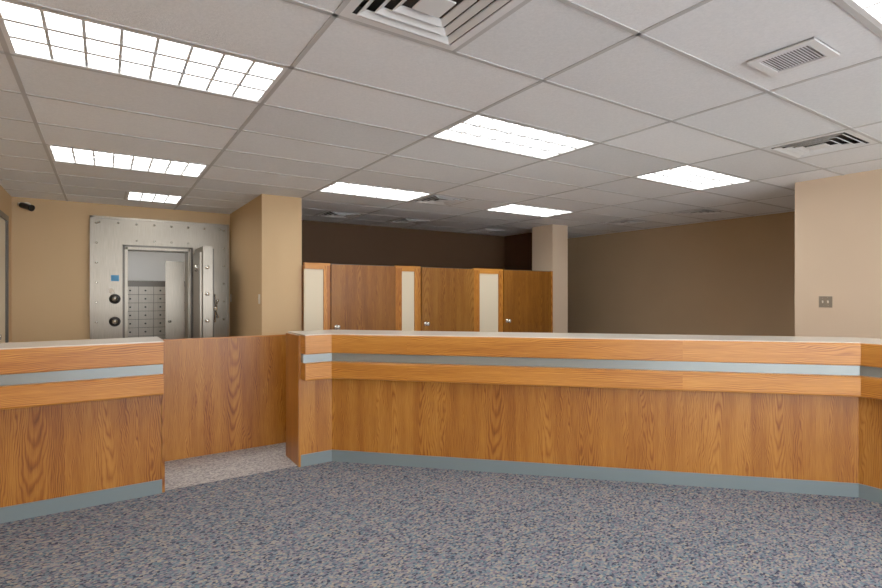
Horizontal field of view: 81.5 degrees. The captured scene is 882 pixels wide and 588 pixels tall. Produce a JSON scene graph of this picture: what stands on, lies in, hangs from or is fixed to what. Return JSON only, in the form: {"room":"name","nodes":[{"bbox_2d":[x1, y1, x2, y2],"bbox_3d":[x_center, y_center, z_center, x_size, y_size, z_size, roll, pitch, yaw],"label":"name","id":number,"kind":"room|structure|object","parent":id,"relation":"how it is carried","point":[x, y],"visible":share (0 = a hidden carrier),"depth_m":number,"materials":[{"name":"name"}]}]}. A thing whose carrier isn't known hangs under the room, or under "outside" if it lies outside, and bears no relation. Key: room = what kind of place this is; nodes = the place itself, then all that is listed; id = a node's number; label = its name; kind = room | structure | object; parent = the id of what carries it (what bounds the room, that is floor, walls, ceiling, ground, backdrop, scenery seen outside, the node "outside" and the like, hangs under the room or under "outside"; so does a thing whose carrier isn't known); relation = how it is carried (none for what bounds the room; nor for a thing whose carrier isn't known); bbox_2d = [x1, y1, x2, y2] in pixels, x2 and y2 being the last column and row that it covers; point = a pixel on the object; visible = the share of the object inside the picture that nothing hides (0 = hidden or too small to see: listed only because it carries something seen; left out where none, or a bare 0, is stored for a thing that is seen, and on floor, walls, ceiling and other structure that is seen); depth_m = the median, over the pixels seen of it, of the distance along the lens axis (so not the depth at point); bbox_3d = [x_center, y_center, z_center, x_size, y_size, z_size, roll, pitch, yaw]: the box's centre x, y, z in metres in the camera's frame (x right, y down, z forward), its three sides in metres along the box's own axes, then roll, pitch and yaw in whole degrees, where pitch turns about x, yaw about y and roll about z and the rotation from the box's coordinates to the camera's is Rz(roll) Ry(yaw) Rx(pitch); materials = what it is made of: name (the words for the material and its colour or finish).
{"room":"bank lobby","nodes":[
{"label":"bank lobby","id":0,"kind":"room"},
{"bbox_2d":[0,185,11,342],"bbox_3d":[-2.181,0.130,1.499,0.100,2.640,11.300,0,0,-33],"label":"wall","id":1,"kind":"structure","parent":0,"point":[5,197],"depth_m":6.12,"materials":[{"name":"beige paint"}]},
{"bbox_2d":[0,210,8,342],"bbox_3d":[-4.822,0.269,5.602,0.110,2.354,0.956,0,0,-33],"label":"door","id":2,"kind":"structure","parent":1,"relation":"in","point":[4,219],"depth_m":5.90,"materials":[{"name":"grey metal"}]},
{"bbox_2d":[128,251,184,280],"bbox_3d":[-4.493,0.200,8.116,2.500,2.500,2.000,0,0,-33],"label":"wall","id":3,"kind":"structure","parent":0,"point":[142,266],"depth_m":8.88,"materials":[{"name":"white paint"}]},
{"bbox_2d":[128,281,184,338],"bbox_3d":[-4.833,0.610,8.359,1.900,1.640,0.621,0,0,-33],"label":"boxes","id":4,"kind":"object","parent":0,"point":[146,299],"visible":0.21,"depth_m":8.12,"materials":[{"name":"grey metal"}]},
{"bbox_2d":[165,442,296,490],"bbox_3d":[1.117,1.446,4.993,9.250,0.001,9.080,0,0,-33],"label":"floor","id":5,"kind":"structure","parent":0,"point":[185,472],"depth_m":4.32,"materials":[{"name":"beige carpet"}]},
{"bbox_2d":[0,337,164,523],"bbox_3d":[-2.635,0.893,3.483,1.316,1.114,0.485,0,0,-33],"label":"counter","id":6,"kind":"object","parent":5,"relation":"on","point":[82,422],"depth_m":3.44,"materials":[{"name":"brown wood"}]},
{"bbox_2d":[90,215,228,338],"bbox_3d":[-3.921,0.213,7.217,1.690,2.466,0.430,0,0,-33],"label":"vault door frame","id":7,"kind":"object","parent":5,"relation":"on","point":[111,238],"visible":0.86,"depth_m":6.89,"materials":[{"name":"silver metal"}]},
{"bbox_2d":[165,261,183,338],"bbox_3d":[-3.893,0.475,7.498,0.245,1.910,0.092,0,0,-33],"label":"gate","id":8,"kind":"object","parent":7,"relation":"attached to","point":[174,270],"depth_m":7.50,"materials":[{"name":"silver metal"}]},
{"bbox_2d":[193,246,218,337],"bbox_3d":[-3.233,0.395,7.023,0.292,2.050,0.800,0,0,-33],"label":"door","id":9,"kind":"structure","parent":7,"relation":"attached to","point":[204,298],"depth_m":6.72,"materials":[{"name":"silver metal"}]},
{"bbox_2d":[162,334,285,461],"bbox_3d":[-1.982,0.920,4.702,1.650,1.052,0.043,0,0,-33],"label":"partition panel","id":10,"kind":"object","parent":5,"relation":"on","point":[223,394],"visible":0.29,"depth_m":4.68,"materials":[{"name":"brown wood"}]},
{"bbox_2d":[230,194,301,336],"bbox_3d":[-2.435,0.130,6.985,0.480,2.640,1.850,0,0,-33],"label":"wall pier","id":11,"kind":"object","parent":5,"relation":"on","point":[266,231],"visible":0.64,"depth_m":6.28,"materials":[{"name":"beige paint"}]},
{"bbox_2d":[302,263,552,332],"bbox_3d":[-0.312,0.530,8.061,4.240,1.831,1.682,0,0,-33],"label":"booths","id":12,"kind":"object","parent":5,"relation":"on","point":[334,296],"visible":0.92,"depth_m":7.17,"materials":[{"name":"brown wood"}]},
{"bbox_2d":[12,197,503,341],"bbox_3d":[-1.375,0.130,8.878,9.350,2.640,0.150,0,0,-33],"label":"wall","id":13,"kind":"structure","parent":0,"point":[51,242],"depth_m":6.63,"materials":[{"name":"beige paint"}]},
{"bbox_2d":[17,202,34,210],"bbox_3d":[-5.055,-1.068,6.236,0.240,0.134,0.152,0,0,41],"label":"security camera","id":14,"kind":"object","parent":13,"relation":"attached to","point":[25,205],"visible":1,"depth_m":6.19,"materials":[{"name":"black plastic"}]},
{"bbox_2d":[0,0,881,237],"bbox_3d":[1.726,-1.198,4.065,9.250,0.024,11.300,0,0,-33],"label":"ceiling","id":15,"kind":"structure","parent":0,"point":[657,85],"depth_m":3.36,"materials":[{"name":"tile"}]},
{"bbox_2d":[47,145,207,177],"bbox_3d":[-2.803,-1.241,4.650,1.196,0.107,0.586,0,0,-33],"label":"light","id":16,"kind":"object","parent":15,"relation":"in","point":[60,154],"depth_m":4.67,"materials":[{"name":"white plastic"}]},
{"bbox_2d":[0,0,287,102],"bbox_3d":[-1.463,-1.241,2.610,1.196,0.107,0.586,0,0,-33],"label":"light","id":17,"kind":"object","parent":15,"relation":"in","point":[28,31],"depth_m":2.58,"materials":[{"name":"white plastic"}]},
{"bbox_2d":[126,192,182,203],"bbox_3d":[-3.553,-1.241,6.347,0.586,0.107,0.586,0,0,-33],"label":"light","id":18,"kind":"object","parent":15,"relation":"in","point":[130,195],"depth_m":6.39,"materials":[{"name":"white plastic"}]},
{"bbox_2d":[315,211,364,218],"bbox_3d":[-1.513,-1.216,7.686,0.586,0.079,0.586,0,0,-33],"label":"air diffuser","id":19,"kind":"object","parent":15,"relation":"in","point":[335,214],"depth_m":7.72,"materials":[{"name":"white metal"}]},
{"bbox_2d":[319,182,429,200],"bbox_3d":[-0.764,-1.241,5.989,1.196,0.107,0.586,0,0,-33],"label":"light","id":20,"kind":"object","parent":15,"relation":"in","point":[337,187],"depth_m":6.02,"materials":[{"name":"white plastic"}]},
{"bbox_2d":[389,218,434,224],"bbox_3d":[-0.494,-1.216,8.356,0.586,0.079,0.586,0,0,-33],"label":"air diffuser","id":21,"kind":"object","parent":15,"relation":"in","point":[402,220],"depth_m":8.35,"materials":[{"name":"white metal"}]},
{"bbox_2d":[339,0,523,50],"bbox_3d":[-0.029,-1.216,2.093,0.586,0.079,0.586,0,0,-33],"label":"air diffuser","id":22,"kind":"object","parent":15,"relation":"in","point":[447,24],"depth_m":2.21,"materials":[{"name":"white metal"}]},
{"bbox_2d":[410,194,471,205],"bbox_3d":[0.001,-1.216,6.492,0.586,0.079,0.586,0,0,-33],"label":"air diffuser","id":23,"kind":"object","parent":15,"relation":"in","point":[435,199],"depth_m":6.51,"materials":[{"name":"white metal"}]},
{"bbox_2d":[467,228,507,232],"bbox_3d":[0.871,-1.216,9.611,0.586,0.079,0.586,0,0,-33],"label":"air diffuser","id":24,"kind":"object","parent":15,"relation":"in","point":[477,230],"depth_m":9.56,"materials":[{"name":"white metal"}]},
{"bbox_2d":[431,114,596,159],"bbox_3d":[0.576,-1.241,3.950,1.196,0.107,0.586,0,0,-33],"label":"light","id":25,"kind":"object","parent":15,"relation":"in","point":[477,130],"depth_m":3.95,"materials":[{"name":"white plastic"}]},
{"bbox_2d":[488,204,571,216],"bbox_3d":[1.276,-1.241,7.329,1.196,0.107,0.586,0,0,-33],"label":"light","id":26,"kind":"object","parent":15,"relation":"in","point":[512,208],"depth_m":7.38,"materials":[{"name":"white plastic"}]},
{"bbox_2d":[601,219,648,225],"bbox_3d":[3.060,-1.216,8.501,0.586,0.079,0.586,0,0,-33],"label":"air diffuser","id":27,"kind":"object","parent":15,"relation":"in","point":[628,221],"depth_m":8.47,"materials":[{"name":"white metal"}]},
{"bbox_2d":[635,165,750,189],"bbox_3d":[2.615,-1.241,5.289,1.196,0.107,0.586,0,0,-33],"label":"light","id":28,"kind":"object","parent":15,"relation":"in","point":[691,177],"depth_m":5.32,"materials":[{"name":"white plastic"}]},
{"bbox_2d":[668,208,724,216],"bbox_3d":[3.730,-1.216,7.481,0.586,0.079,0.586,0,0,-33],"label":"air diffuser","id":29,"kind":"object","parent":15,"relation":"in","point":[704,211],"depth_m":7.48,"materials":[{"name":"white metal"}]},
{"bbox_2d":[746,37,839,76],"bbox_3d":[1.763,-1.182,2.570,0.290,0.013,0.300,0,0,-33],"label":"grille","id":30,"kind":"object","parent":15,"relation":"in","point":[810,51],"depth_m":2.56,"materials":[{"name":"white metal"}]},
{"bbox_2d":[764,130,877,158],"bbox_3d":[3.030,-1.216,4.102,0.586,0.079,0.586,0,0,-33],"label":"air diffuser","id":31,"kind":"object","parent":15,"relation":"in","point":[847,139],"depth_m":4.12,"materials":[{"name":"white metal"}]},
{"bbox_2d":[843,0,881,29],"bbox_3d":[1.916,-1.241,1.910,1.196,0.107,0.586,0,0,-33],"label":"light","id":32,"kind":"object","parent":15,"relation":"in","point":[871,10],"depth_m":2.16,"materials":[{"name":"white plastic"}]},
{"bbox_2d":[0,461,881,587],"bbox_3d":[1.150,1.500,4.943,9.450,0.100,13.600,0,0,-33],"label":"floor","id":33,"kind":"structure","parent":0,"point":[332,524],"depth_m":3.06,"materials":[{"name":"carpet"}]},
{"bbox_2d":[286,330,881,503],"bbox_3d":[2.175,0.893,3.497,7.360,1.114,1.778,0,0,26],"label":"counter","id":34,"kind":"object","parent":33,"relation":"on","point":[788,414],"depth_m":3.97,"materials":[{"name":"brown wood"}]},
{"bbox_2d":[504,232,531,270],"bbox_3d":[1.718,0.130,10.012,0.095,2.640,1.350,0,0,-33],"label":"wall","id":35,"kind":"structure","parent":0,"point":[517,248],"depth_m":10.19,"materials":[{"name":"brown paint"}]},
{"bbox_2d":[532,224,567,332],"bbox_3d":[1.918,0.130,9.037,0.370,2.640,0.500,0,0,-33],"label":"wall column","id":36,"kind":"structure","parent":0,"point":[549,242],"depth_m":8.85,"materials":[{"name":"beige paint"}]},
{"bbox_2d":[568,211,794,335],"bbox_3d":[4.097,0.130,8.972,0.100,2.640,5.700,0,0,-33],"label":"wall","id":37,"kind":"structure","parent":0,"point":[736,276],"depth_m":8.71,"materials":[{"name":"beige paint"}]},
{"bbox_2d":[795,169,881,338],"bbox_3d":[6.239,0.130,3.680,2.130,2.640,5.700,0,0,-33],"label":"wall","id":38,"kind":"structure","parent":0,"point":[838,219],"depth_m":5.14,"materials":[{"name":"beige paint"}]},
{"bbox_2d":[819,296,831,307],"bbox_3d":[3.931,0.080,5.238,0.018,0.115,0.116,0,0,-33],"label":"light switch","id":39,"kind":"object","parent":38,"relation":"attached to","point":[824,301],"visible":1,"depth_m":5.24,"materials":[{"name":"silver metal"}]}
]}

